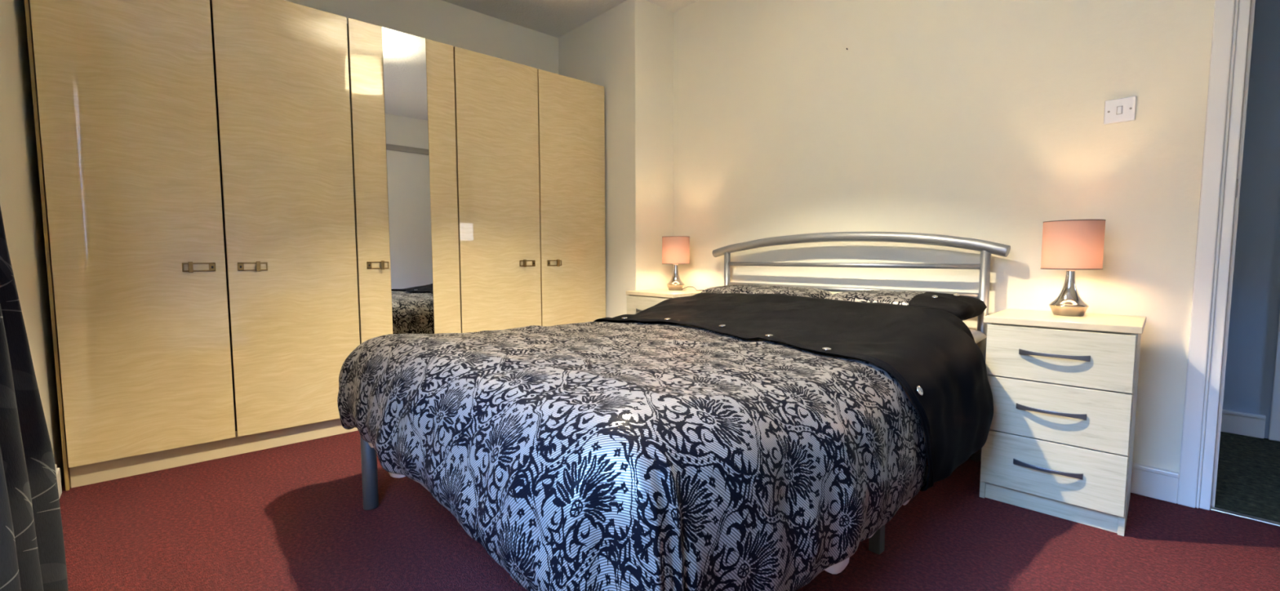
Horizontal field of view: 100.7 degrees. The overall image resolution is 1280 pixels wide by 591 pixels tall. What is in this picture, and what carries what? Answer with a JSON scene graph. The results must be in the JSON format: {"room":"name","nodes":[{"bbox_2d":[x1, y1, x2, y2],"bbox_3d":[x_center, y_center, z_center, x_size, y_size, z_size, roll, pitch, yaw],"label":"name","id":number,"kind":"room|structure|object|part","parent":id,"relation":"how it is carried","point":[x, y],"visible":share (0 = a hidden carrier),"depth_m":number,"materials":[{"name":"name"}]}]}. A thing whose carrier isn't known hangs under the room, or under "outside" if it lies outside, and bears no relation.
{"room":"bedroom","nodes":[
{"label":"bedroom","id":0,"kind":"room"},
{"bbox_2d":[0,0,64,479],"bbox_3d":[-1.147,-0.424,0.653,0.120,2.510,4.369,-4,6,-42],"label":"wall","id":1,"kind":"structure","parent":0,"point":[20,202],"depth_m":1.83,"materials":[{"name":"beige paint"}]},
{"bbox_2d":[54,464,62,498],"bbox_3d":[-0.936,0.779,0.613,0.018,0.114,3.658,-4,6,-42],"label":"baseboard","id":2,"kind":"structure","parent":1,"relation":"attached to","point":[57,469],"depth_m":1.94,"materials":[{"name":"white paint"}]},
{"bbox_2d":[284,0,558,74],"bbox_3d":[-1.669,-0.612,3.197,2.761,2.510,0.120,-4,6,-42],"label":"wall","id":3,"kind":"structure","parent":0,"point":[438,20],"depth_m":3.45,"materials":[{"name":"beige paint"}]},
{"bbox_2d":[442,0,698,37],"bbox_3d":[0.599,-1.826,1.865,4.475,0.100,4.999,-4,6,-42],"label":"ceiling","id":4,"kind":"structure","parent":0,"point":[555,18],"depth_m":3.53,"materials":[{"name":"white paint"}]},
{"bbox_2d":[59,430,1279,590],"bbox_3d":[0.603,0.777,2.058,4.475,0.100,4.999,-4,6,-42],"label":"floor","id":5,"kind":"structure","parent":0,"point":[293,517],"depth_m":1.65,"materials":[{"name":"red carpet"}]},
{"bbox_2d":[24,0,359,490],"bbox_3d":[-1.955,-0.309,2.457,1.027,2.015,0.589,-4,6,-42],"label":"wardrobe","id":6,"kind":"object","parent":5,"relation":"on","point":[195,157],"visible":0.94,"depth_m":2.19,"materials":[{"name":"beige wood"}]},
{"bbox_3d":[-2.345,-0.282,2.131,0.010,2.011,0.553,-4,6,-42],"label":"panel","id":7,"kind":"part","parent":6,"relation":"part of","materials":[{"name":"brown wood"}]},
{"bbox_3d":[-1.966,-0.326,2.094,0.501,1.927,0.020,-4,6,-42],"label":"door","id":8,"kind":"part","parent":6,"relation":"part of","materials":[{"name":"yellow laminate"}]},
{"bbox_3d":[-1.836,-0.118,2.210,0.108,0.037,0.004,-4,6,-42],"label":"handle","id":9,"kind":"part","parent":6,"relation":"part of","materials":[{"name":"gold metal"}]},
{"bbox_3d":[-1.701,-0.128,2.331,0.108,0.037,0.004,-4,6,-42],"label":"handle","id":10,"kind":"part","parent":6,"relation":"part of","materials":[{"name":"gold metal"}]},
{"bbox_3d":[-1.587,-0.352,2.434,0.504,1.927,0.020,-4,6,-42],"label":"door","id":11,"kind":"part","parent":6,"relation":"part of","materials":[{"name":"yellow laminate"}]},
{"bbox_2d":[346,17,461,344],"bbox_3d":[-1.379,-0.348,2.974,0.516,2.015,0.589,-4,6,-42],"label":"wardrobe","id":12,"kind":"object","parent":5,"relation":"on","point":[402,85],"visible":0.63,"depth_m":2.74,"materials":[{"name":"beige wood"}]},
{"bbox_3d":[-1.320,-0.154,2.674,0.104,0.037,0.004,-4,6,-42],"label":"handle","id":13,"kind":"part","parent":12,"relation":"part of","materials":[{"name":"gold metal"}]},
{"bbox_3d":[-1.200,-0.378,2.773,0.212,1.927,0.004,-4,6,-42],"label":"mirror panel","id":14,"kind":"part","parent":12,"relation":"part of","materials":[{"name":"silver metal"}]},
{"bbox_2d":[453,46,605,333],"bbox_3d":[-0.801,-0.387,3.494,1.033,2.015,0.589,-4,6,-42],"label":"wardrobe","id":15,"kind":"object","parent":5,"relation":"on","point":[530,140],"visible":0.71,"depth_m":3.22,"materials":[{"name":"beige wood"}]},
{"bbox_3d":[-0.818,-0.404,3.125,0.515,1.927,0.020,-4,6,-42],"label":"door","id":16,"kind":"part","parent":15,"relation":"part of","materials":[{"name":"yellow laminate"}]},
{"bbox_3d":[-0.687,-0.197,3.243,0.108,0.037,0.004,-4,6,-42],"label":"handle","id":17,"kind":"part","parent":15,"relation":"part of","materials":[{"name":"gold metal"}]},
{"bbox_3d":[-0.543,-0.207,3.372,0.108,0.037,0.004,-4,6,-42],"label":"handle","id":18,"kind":"part","parent":15,"relation":"part of","materials":[{"name":"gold metal"}]},
{"bbox_3d":[-0.433,-0.431,3.472,0.508,1.927,0.020,-4,6,-42],"label":"door","id":19,"kind":"part","parent":15,"relation":"part of","materials":[{"name":"yellow laminate"}]},
{"bbox_2d":[626,288,702,314],"bbox_3d":[0.183,0.304,3.294,0.423,0.663,0.411,-4,6,-42],"label":"chest","id":20,"kind":"object","parent":5,"relation":"on","point":[637,301],"visible":0.1,"depth_m":3.19,"materials":[{"name":"beige wood"}]},
{"bbox_3d":[0.163,0.091,3.260,0.318,0.178,0.385,-4,6,-42],"label":"drawer","id":21,"kind":"part","parent":20,"relation":"part of","materials":[{"name":"white wood"}]},
{"bbox_2d":[662,235,702,290],"bbox_3d":[0.253,-0.202,3.344,0.240,0.339,0.174,3,5,39],"label":"table lamp","id":22,"kind":"object","parent":20,"relation":"on","point":[675,249],"visible":0.99,"depth_m":3.29,"materials":[{"name":"pink fabric"}]},
{"bbox_3d":[0.227,-0.140,3.369,0.114,0.142,0.114,-4,6,-42],"label":"stem","id":23,"kind":"part","parent":22,"relation":"part of","materials":[{"name":"silver metal"}]},
{"bbox_3d":[0.227,-0.286,3.359,0.173,0.169,0.173,-4,6,-42],"label":"lamp shade","id":24,"kind":"part","parent":22,"relation":"part of","materials":[{"name":"pink fabric"}]},
{"bbox_2d":[360,231,1010,555],"bbox_3d":[0.217,0.226,2.069,2.102,0.999,1.552,-4,6,-42],"label":"frame","id":25,"kind":"object","parent":5,"relation":"on","point":[368,454],"visible":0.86,"depth_m":2.35,"materials":[{"name":"silver metal"}]},
{"bbox_3d":[-0.946,0.569,1.852,0.049,0.350,0.049,-4,6,-42],"label":"leg","id":26,"kind":"part","parent":25,"relation":"part of","materials":[{"name":"grey metal"}]},
{"bbox_3d":[0.531,0.182,3.255,0.037,0.905,0.037,-4,6,-42],"label":"headboard post","id":27,"kind":"part","parent":25,"relation":"part of","materials":[{"name":"silver metal"}]},
{"bbox_2d":[678,324,915,407],"bbox_3d":[0.220,0.306,2.067,1.995,0.170,1.325,-4,6,-42],"label":"mattress","id":28,"kind":"object","parent":25,"relation":"on","point":[755,340],"visible":0.02,"depth_m":2.06,"materials":[{"name":"black fabric"}]},
{"bbox_2d":[337,292,993,590],"bbox_3d":[0.085,0.301,1.891,1.845,0.512,1.684,-4,6,-42],"label":"duvet","id":29,"kind":"object","parent":28,"relation":"on","point":[643,451],"visible":1,"depth_m":1.14,"materials":[{"name":"multicoloured fabric"}]},
{"bbox_2d":[969,328,986,343],"bbox_3d":[1.051,0.156,2.310,0.416,0.083,0.726,-4,6,-42],"label":"pillow","id":30,"kind":"object","parent":28,"relation":"on","point":[978,335],"visible":0.09,"depth_m":2.10,"materials":[{"name":"white fabric"}]},
{"bbox_2d":[824,289,986,320],"bbox_3d":[1.131,0.039,2.317,0.300,0.119,0.616,-4,6,-42],"label":"pillow","id":31,"kind":"object","parent":30,"relation":"on","point":[963,307],"visible":0.58,"depth_m":2.16,"materials":[{"name":"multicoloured fabric"}]},
{"bbox_3d":[0.980,-0.260,2.722,0.048,0.129,1.552,-4,6,-42],"label":"curved rail","id":32,"kind":"part","parent":25,"relation":"part of","materials":[{"name":"silver metal"}]},
{"bbox_3d":[0.705,0.612,1.572,0.035,0.300,0.033,-4,6,-42],"label":"leg","id":33,"kind":"part","parent":25,"relation":"part of","materials":[{"name":"grey metal"}]},
{"bbox_3d":[1.443,0.257,2.246,0.037,0.902,0.037,-4,6,-42],"label":"headboard post","id":34,"kind":"part","parent":25,"relation":"part of","materials":[{"name":"silver metal"}]},
{"bbox_2d":[979,308,1146,536],"bbox_3d":[1.495,0.405,1.893,0.411,0.663,0.423,4,6,45],"label":"chest","id":35,"kind":"object","parent":5,"relation":"on","point":[1060,442],"visible":0.94,"depth_m":1.75,"materials":[{"name":"white wood"}]},
{"bbox_3d":[1.353,0.579,1.767,0.186,0.019,0.026,4,6,45],"label":"handle","id":36,"kind":"part","parent":35,"relation":"part of","materials":[{"name":"grey metal"}]},
{"bbox_3d":[1.353,0.384,1.752,0.186,0.019,0.026,4,6,45],"label":"handle","id":37,"kind":"part","parent":35,"relation":"part of","materials":[{"name":"grey metal"}]},
{"bbox_3d":[1.476,0.576,1.887,0.385,0.192,0.318,4,6,45],"label":"drawer","id":38,"kind":"part","parent":35,"relation":"part of","materials":[{"name":"white wood"}]},
{"bbox_3d":[1.352,0.196,1.738,0.186,0.019,0.026,4,6,45],"label":"handle","id":39,"kind":"part","parent":35,"relation":"part of","materials":[{"name":"grey metal"}]},
{"bbox_3d":[1.476,0.381,1.873,0.385,0.192,0.318,4,6,45],"label":"drawer","id":40,"kind":"part","parent":35,"relation":"part of","materials":[{"name":"white wood"}]},
{"bbox_3d":[1.476,0.193,1.859,0.385,0.178,0.318,4,6,45],"label":"drawer","id":41,"kind":"part","parent":35,"relation":"part of","materials":[{"name":"white wood"}]},
{"bbox_2d":[1040,219,1106,315],"bbox_3d":[1.553,-0.098,1.913,0.174,0.339,0.174,-4,6,-42],"label":"table lamp","id":42,"kind":"object","parent":35,"relation":"on","point":[1069,245],"visible":1,"depth_m":1.86,"materials":[{"name":"pink fabric"}]},
{"bbox_3d":[1.553,-0.034,1.917,0.114,0.142,0.114,-4,6,-42],"label":"stem","id":43,"kind":"part","parent":42,"relation":"part of","materials":[{"name":"silver metal"}]},
{"bbox_3d":[1.552,-0.181,1.906,0.173,0.169,0.173,-4,6,-42],"label":"lamp shade","id":44,"kind":"part","parent":42,"relation":"part of","materials":[{"name":"pink fabric"}]},
{"bbox_2d":[1209,506,1279,527],"bbox_3d":[2.225,0.758,1.566,0.030,0.006,0.740,-4,6,-42],"label":"trim","id":45,"kind":"structure","parent":5,"relation":"on","point":[1212,508],"depth_m":1.78,"materials":[{"name":"silver metal"}]},
{"bbox_2d":[558,0,1235,491],"bbox_3d":[1.116,-0.565,2.505,0.467,2.510,4.879,-4,6,-42],"label":"wall","id":46,"kind":"structure","parent":0,"point":[727,122],"depth_m":2.46,"materials":[{"name":"beige paint"}]},
{"bbox_2d":[922,428,1179,503],"bbox_3d":[0.943,0.623,2.698,0.347,0.112,2.511,-4,6,-42],"label":"baseboard","id":47,"kind":"structure","parent":46,"relation":"attached to","point":[1162,484],"depth_m":1.92,"materials":[{"name":"white paint"}]},
{"bbox_2d":[1103,95,1136,124],"bbox_3d":[1.756,-0.678,1.942,0.014,0.086,0.086,-4,6,-42],"label":"light switch","id":48,"kind":"object","parent":46,"relation":"attached to","point":[1122,109],"visible":1,"depth_m":1.94,"materials":[{"name":"white plastic"}]},
{"bbox_2d":[1177,0,1255,510],"bbox_3d":[2.240,-0.289,1.524,0.142,2.100,0.870,-4,6,-42],"label":"door frame","id":49,"kind":"structure","parent":46,"relation":"in","point":[1233,20],"depth_m":1.78,"materials":[{"name":"white paint"}]},
{"bbox_3d":[1.982,-0.356,1.763,0.024,0.060,0.004,-4,6,-42],"label":"strike plate","id":50,"kind":"part","parent":49,"relation":"part of","materials":[{"name":"grey metal"}]},
{"bbox_2d":[1222,0,1279,439],"bbox_3d":[2.613,-0.540,2.132,1.257,2.510,2.320,-4,6,-42],"label":"wall","id":51,"kind":"structure","parent":0,"point":[1255,291],"depth_m":2.53,"materials":[{"name":"grey paint"}]},
{"bbox_2d":[1220,408,1266,438],"bbox_3d":[2.640,0.603,2.931,0.026,0.112,1.055,-4,6,-42],"label":"baseboard","id":52,"kind":"structure","parent":51,"relation":"attached to","point":[1250,424],"depth_m":2.59,"materials":[{"name":"white paint"}]},
{"bbox_2d":[1268,308,1279,441],"bbox_3d":[3.286,-0.327,2.144,0.022,2.080,0.852,-4,6,-42],"label":"door","id":53,"kind":"structure","parent":51,"relation":"in","point":[1274,422],"depth_m":2.50,"materials":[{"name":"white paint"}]},
{"bbox_3d":[0.593,0.123,2.825,0.397,0.070,0.571,-4,6,-42],"label":"pillow","id":54,"kind":"object","parent":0,"visible":0},
{"bbox_2d":[700,284,831,298],"bbox_3d":[0.658,0.003,2.841,0.300,0.116,0.707,-4,6,-42],"label":"pillow","id":55,"kind":"object","parent":54,"relation":"on","point":[742,288],"visible":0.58,"depth_m":2.72,"materials":[{"name":"multicoloured fabric"}]},
{"bbox_3d":[-0.554,-1.378,0.109,0.132,0.024,1.550,-4,6,-42],"label":"pole","id":56,"kind":"object","parent":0,"visible":0},
{"bbox_2d":[0,206,68,590],"bbox_3d":[-1.033,-0.297,0.758,0.152,2.200,0.509,-4,6,-42],"label":"curtain","id":57,"kind":"object","parent":56,"relation":"hanging from","point":[33,553],"visible":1,"depth_m":0.88,"materials":[{"name":"grey fabric"}]}
]}

